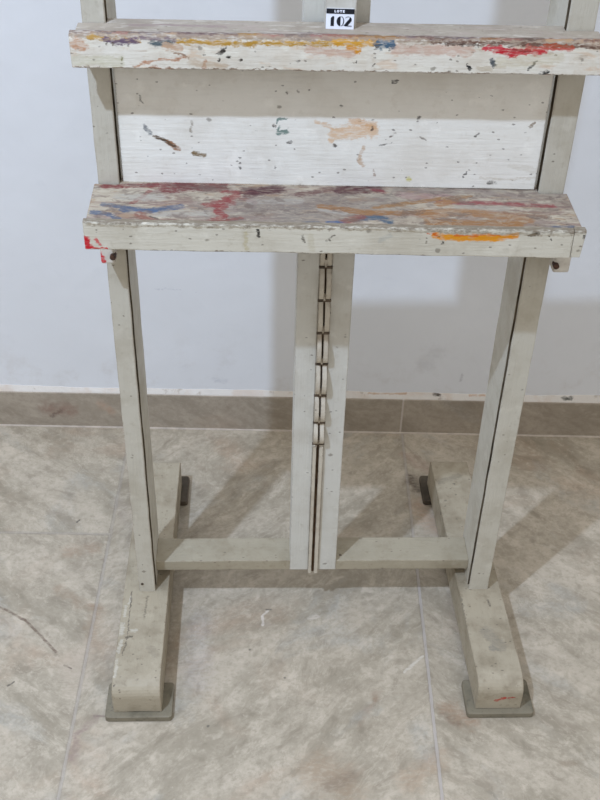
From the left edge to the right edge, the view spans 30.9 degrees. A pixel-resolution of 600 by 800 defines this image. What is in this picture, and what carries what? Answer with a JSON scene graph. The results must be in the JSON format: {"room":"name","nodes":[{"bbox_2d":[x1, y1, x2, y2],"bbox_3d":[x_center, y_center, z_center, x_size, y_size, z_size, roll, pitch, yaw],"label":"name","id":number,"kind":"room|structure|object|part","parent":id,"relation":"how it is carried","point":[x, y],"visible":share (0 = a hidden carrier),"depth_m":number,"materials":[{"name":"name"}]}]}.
{"room":"art studio","nodes":[
{"label":"art studio","id":0,"kind":"room"},
{"bbox_2d":[0,426,599,799],"bbox_3d":[0.020,1.027,1.234,4.400,0.060,3.243,1,38,-1],"label":"floor","id":1,"kind":"structure","parent":0,"point":[290,684],"depth_m":1.95,"materials":[{"name":"tile"}]},
{"bbox_2d":[68,0,599,721],"bbox_3d":[0.047,-0.348,1.495,0.717,1.780,0.594,0,38,-2],"label":"easel","id":2,"kind":"object","parent":1,"relation":"on","point":[307,139],"visible":1,"depth_m":1.42,"materials":[{"name":"beige paint"}]},
{"bbox_3d":[-0.253,-0.352,1.446,0.030,1.687,0.099,0,38,-2],"label":"post","id":3,"kind":"part","parent":2,"relation":"part of","materials":[{"name":"beige paint"}]},
{"bbox_3d":[0.022,0.278,1.964,0.561,0.024,0.059,0,38,-2],"label":"cross rail","id":4,"kind":"part","parent":2,"relation":"part of","materials":[{"name":"beige paint"}]},
{"bbox_2d":[86,184,581,227],"bbox_3d":[0.045,-0.242,1.416,0.633,0.037,0.099,0,38,-2],"label":"paint stains","id":5,"kind":"object","parent":2,"relation":"on","point":[111,205],"depth_m":1.41,"materials":[{"name":"paint"}]},
{"bbox_3d":[0.043,-0.367,1.393,0.552,0.207,0.006,0,38,-2],"label":"panel","id":6,"kind":"part","parent":2,"relation":"part of","materials":[{"name":"white paint"}]},
{"bbox_2d":[326,8,354,29],"bbox_3d":[0.048,-0.458,1.303,0.034,0.024,0.005,0,38,-2],"label":"card","id":7,"kind":"object","parent":2,"relation":"on","point":[336,18],"visible":1,"depth_m":1.30,"materials":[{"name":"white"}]},
{"bbox_3d":[0.338,-0.351,1.467,0.036,1.687,0.099,0,38,-2],"label":"post","id":8,"kind":"part","parent":2,"relation":"part of","materials":[{"name":"beige paint"}]},
{"bbox_2d":[0,0,599,395],"bbox_3d":[0.059,-1.068,1.586,4.400,2.800,0.100,1,38,-1],"label":"wall","id":9,"kind":"structure","parent":0,"point":[210,320],"depth_m":2.18,"materials":[{"name":"white paint"}]},
{"bbox_2d":[0,391,599,437],"bbox_3d":[0.028,0.029,2.381,4.400,0.091,0.009,1,38,-1],"label":"baseboard","id":10,"kind":"structure","parent":9,"relation":"attached to","point":[22,408],"depth_m":2.37,"materials":[{"name":"tile"}]},
{"bbox_2d":[0,384,599,402],"bbox_3d":[0.029,-0.014,2.348,4.400,0.019,0.008,1,38,-1],"label":"trim","id":11,"kind":"structure","parent":9,"relation":"attached to","point":[19,388],"depth_m":2.35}
]}

